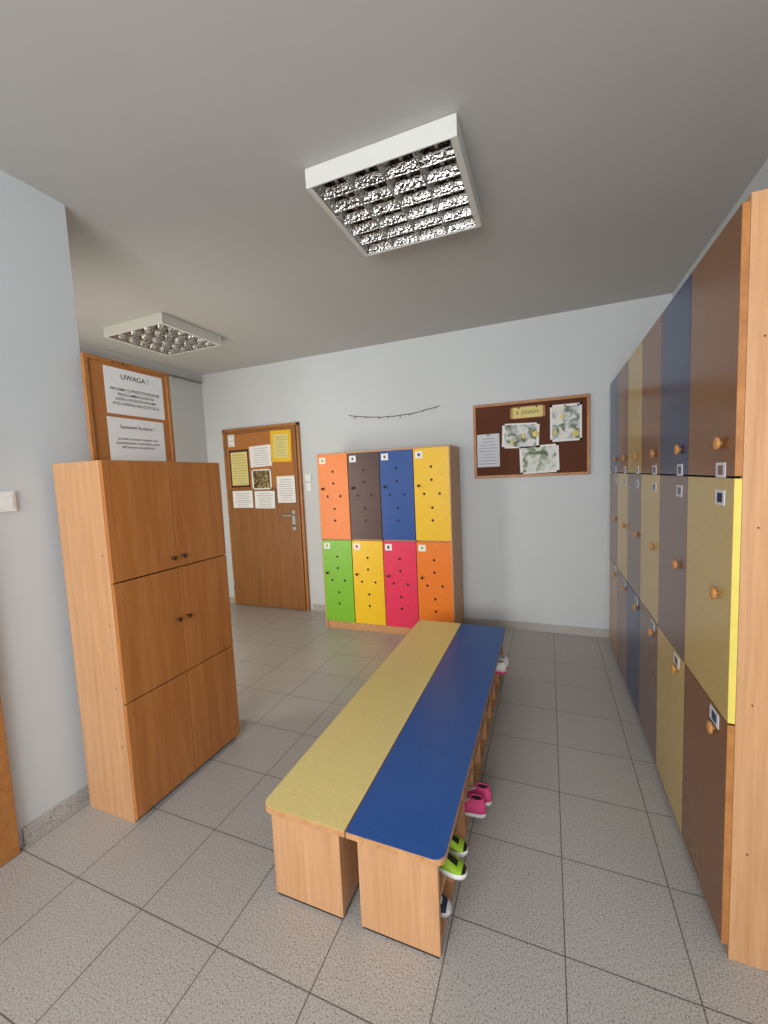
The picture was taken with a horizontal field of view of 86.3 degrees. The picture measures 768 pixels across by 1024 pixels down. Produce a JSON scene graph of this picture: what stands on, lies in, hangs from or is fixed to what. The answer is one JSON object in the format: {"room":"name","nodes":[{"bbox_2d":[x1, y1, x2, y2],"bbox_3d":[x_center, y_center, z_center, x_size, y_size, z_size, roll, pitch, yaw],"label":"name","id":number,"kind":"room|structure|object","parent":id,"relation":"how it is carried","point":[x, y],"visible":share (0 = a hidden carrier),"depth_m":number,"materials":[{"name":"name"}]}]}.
{"room":"changing room","nodes":[
{"label":"changing room","id":0,"kind":"room"},
{"bbox_2d":[0,170,90,846],"bbox_3d":[-2.148,0.144,0.357,0.120,2.800,3.642,-1,5,22],"label":"wall","id":1,"kind":"structure","parent":0,"point":[43,420],"depth_m":1.78,"materials":[{"name":"white paint"}]},
{"bbox_2d":[0,491,16,511],"bbox_3d":[-1.550,-0.042,1.669,0.017,0.085,0.085,-1,5,22],"label":"light switch","id":2,"kind":"object","parent":1,"relation":"attached to","point":[7,498],"visible":1,"depth_m":1.68,"materials":[{"name":"white plastic"}]},
{"bbox_2d":[0,697,19,866],"bbox_3d":[-1.737,0.398,1.116,0.070,2.130,1.050,-1,5,22],"label":"door","id":3,"kind":"structure","parent":1,"relation":"in","point":[9,839],"depth_m":1.65,"materials":[{"name":"brown wood"}]},
{"bbox_2d":[22,784,89,845],"bbox_3d":[-1.435,1.348,1.927,0.012,0.075,0.442,-1,5,22],"label":"baseboard","id":4,"kind":"structure","parent":1,"relation":"attached to","point":[34,829],"depth_m":1.83,"materials":[{"name":"tile"}]},
{"bbox_2d":[79,342,207,461],"bbox_3d":[-2.708,-0.130,3.854,0.120,2.800,2.698,-1,5,22],"label":"wall","id":5,"kind":"structure","parent":0,"point":[186,396],"depth_m":4.72,"materials":[{"name":"white paint"}]},
{"bbox_2d":[80,351,201,383],"bbox_3d":[-2.668,-1.430,3.768,0.042,0.030,2.500,-1,5,22],"label":"pipe","id":6,"kind":"object","parent":5,"relation":"attached to","point":[171,375],"visible":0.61,"depth_m":4.65,"materials":[{"name":"grey metal"}]},
{"bbox_2d":[0,0,767,374],"bbox_3d":[-1.143,-1.427,1.187,5.036,0.100,6.460,-1,5,22],"label":"ceiling","id":7,"kind":"structure","parent":0,"point":[607,143],"depth_m":1.62,"materials":[{"name":"white paint"}]},
{"bbox_2d":[103,312,220,355],"bbox_3d":[-1.879,-1.503,3.514,0.660,0.079,0.610,-1,5,22],"label":"ceiling light fixture","id":8,"kind":"object","parent":7,"relation":"attached to","point":[160,333],"depth_m":3.42,"materials":[{"name":"white metal"}]},
{"bbox_2d":[305,113,481,256],"bbox_3d":[0.078,-1.452,1.907,0.650,0.079,0.610,-1,5,22],"label":"ceiling light fixture","id":9,"kind":"object","parent":7,"relation":"attached to","point":[416,185],"depth_m":1.81,"materials":[{"name":"white metal"}]},
{"bbox_2d":[0,603,767,1023],"bbox_3d":[-1.016,1.459,1.434,5.036,0.100,6.460,-1,5,22],"label":"floor","id":10,"kind":"structure","parent":0,"point":[581,899],"depth_m":1.45,"materials":[{"name":"tile"}]},
{"bbox_2d":[52,460,239,822],"bbox_3d":[-1.136,0.554,2.092,0.341,1.600,0.653,-1,5,22],"label":"cabinet","id":11,"kind":"object","parent":10,"relation":"on","point":[143,542],"visible":1,"depth_m":1.87,"materials":[{"name":"brown wood"}]},
{"bbox_2d":[80,352,175,461],"bbox_3d":[-1.302,-0.504,2.128,0.021,0.514,0.465,-1,5,22],"label":"notice board","id":12,"kind":"object","parent":11,"relation":"on","point":[128,406],"visible":1,"depth_m":2.09,"materials":[{"name":"brown wood"}]},
{"bbox_2d":[265,620,460,919],"bbox_3d":[0.084,1.115,2.306,0.332,0.340,1.948,-1,5,22],"label":"bench","id":13,"kind":"object","parent":10,"relation":"on","point":[311,810],"visible":0.76,"depth_m":1.57,"materials":[{"name":"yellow laminate"}]},
{"bbox_2d":[317,445,463,634],"bbox_3d":[0.060,0.274,3.990,1.309,1.730,0.446,-1,5,22],"label":"locker","id":14,"kind":"object","parent":10,"relation":"on","point":[390,519],"visible":0.97,"depth_m":3.79,"materials":[{"name":"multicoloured wood"}]},
{"bbox_2d":[345,624,505,958],"bbox_3d":[0.393,1.112,2.182,0.326,0.340,1.948,-1,5,22],"label":"bench","id":15,"kind":"object","parent":10,"relation":"on","point":[403,828],"visible":0.95,"depth_m":1.47,"materials":[{"name":"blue laminate"}]},
{"bbox_2d":[440,894,451,917],"bbox_3d":[0.144,1.286,1.382,0.165,0.077,0.065,-1,5,19],"label":"sneaker","id":16,"kind":"object","parent":15,"relation":"on","point":[445,904],"visible":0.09,"depth_m":1.35,"materials":[{"name":"white fabric"}]},
{"bbox_2d":[439,852,466,879],"bbox_3d":[0.193,1.140,1.361,0.165,0.077,0.065,0,5,24],"label":"sneaker","id":17,"kind":"object","parent":15,"relation":"on","point":[454,868],"visible":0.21,"depth_m":1.33,"materials":[{"name":"green fabric"}]},
{"bbox_2d":[449,833,467,856],"bbox_3d":[0.210,1.133,1.437,0.165,0.077,0.065,-1,5,20],"label":"sneaker","id":18,"kind":"object","parent":15,"relation":"on","point":[458,846],"visible":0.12,"depth_m":1.40,"materials":[{"name":"green fabric"}]},
{"bbox_2d":[465,793,485,818],"bbox_3d":[0.354,1.246,1.754,0.160,0.074,0.063,-1,5,20],"label":"sneaker","id":19,"kind":"object","parent":15,"relation":"on","point":[475,806],"visible":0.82,"depth_m":1.73,"materials":[{"name":"pink fabric"}]},
{"bbox_2d":[466,782,491,805],"bbox_3d":[0.394,1.239,1.815,0.160,0.074,0.063,-1,5,20],"label":"sneaker","id":20,"kind":"object","parent":15,"relation":"on","point":[483,789],"visible":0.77,"depth_m":1.79,"materials":[{"name":"pink fabric"}]},
{"bbox_2d":[495,660,506,673],"bbox_3d":[0.716,1.006,2.673,0.160,0.074,0.063,-1,5,21],"label":"sneaker","id":21,"kind":"object","parent":15,"relation":"on","point":[501,668],"visible":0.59,"depth_m":2.64,"materials":[{"name":"white fabric"}]},
{"bbox_2d":[499,656,508,668],"bbox_3d":[0.751,0.999,2.737,0.160,0.074,0.063,-1,5,22],"label":"sneaker","id":22,"kind":"object","parent":15,"relation":"on","point":[503,658],"visible":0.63,"depth_m":2.71,"materials":[{"name":"white fabric"}]},
{"bbox_2d":[610,189,767,970],"bbox_3d":[1.601,0.145,2.179,0.445,2.160,2.416,-1,5,22],"label":"locker","id":23,"kind":"object","parent":10,"relation":"on","point":[689,406],"visible":1,"depth_m":1.30,"materials":[{"name":"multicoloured wood"}]},
{"bbox_2d":[201,293,672,628],"bbox_3d":[0.094,-0.286,4.240,5.036,2.800,0.120,-1,5,22],"label":"wall","id":24,"kind":"structure","parent":0,"point":[536,549],"depth_m":3.83,"materials":[{"name":"white paint"}]},
{"bbox_2d":[229,597,234,602],"bbox_3d":[-1.972,1.097,5.138,0.268,0.075,0.012,-1,5,22],"label":"baseboard","id":25,"kind":"structure","parent":24,"relation":"attached to","point":[232,599],"depth_m":5.10,"materials":[{"name":"tile"}]},
{"bbox_2d":[222,422,310,610],"bbox_3d":[-1.400,0.077,4.753,1.064,2.120,0.104,-1,5,22],"label":"door","id":26,"kind":"structure","parent":24,"relation":"in","point":[263,464],"depth_m":4.74,"materials":[{"name":"brown wood"}]},
{"bbox_2d":[305,474,311,490],"bbox_3d":[-0.834,-0.326,4.534,0.080,0.190,0.016,-1,5,22],"label":"light switch","id":27,"kind":"object","parent":24,"relation":"attached to","point":[308,477],"visible":1,"depth_m":4.53,"materials":[{"name":"white plastic"}]},
{"bbox_2d":[349,406,437,418],"bbox_3d":[0.082,-0.974,4.092,0.961,0.081,0.014,-1,5,22],"label":"garland","id":28,"kind":"object","parent":24,"relation":"attached to","point":[436,406],"visible":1,"depth_m":4.07,"materials":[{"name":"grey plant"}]},
{"bbox_2d":[313,604,609,637],"bbox_3d":[0.773,1.070,4.036,3.408,0.075,0.012,-1,5,22],"label":"baseboard","id":29,"kind":"structure","parent":24,"relation":"attached to","point":[561,629],"depth_m":3.78,"materials":[{"name":"tile"}]},
{"bbox_2d":[473,394,589,478],"bbox_3d":[1.291,-0.652,3.643,0.974,0.674,0.024,-1,5,22],"label":"cork bulletin board","id":30,"kind":"object","parent":24,"relation":"attached to","point":[544,436],"visible":1,"depth_m":3.63,"materials":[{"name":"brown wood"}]},
{"bbox_2d":[673,159,767,297],"bbox_3d":[1.202,-0.006,0.395,0.120,2.800,6.220,-1,5,22],"label":"wall","id":31,"kind":"structure","parent":0,"point":[760,181],"depth_m":2.07,"materials":[{"name":"white paint"}]}
]}

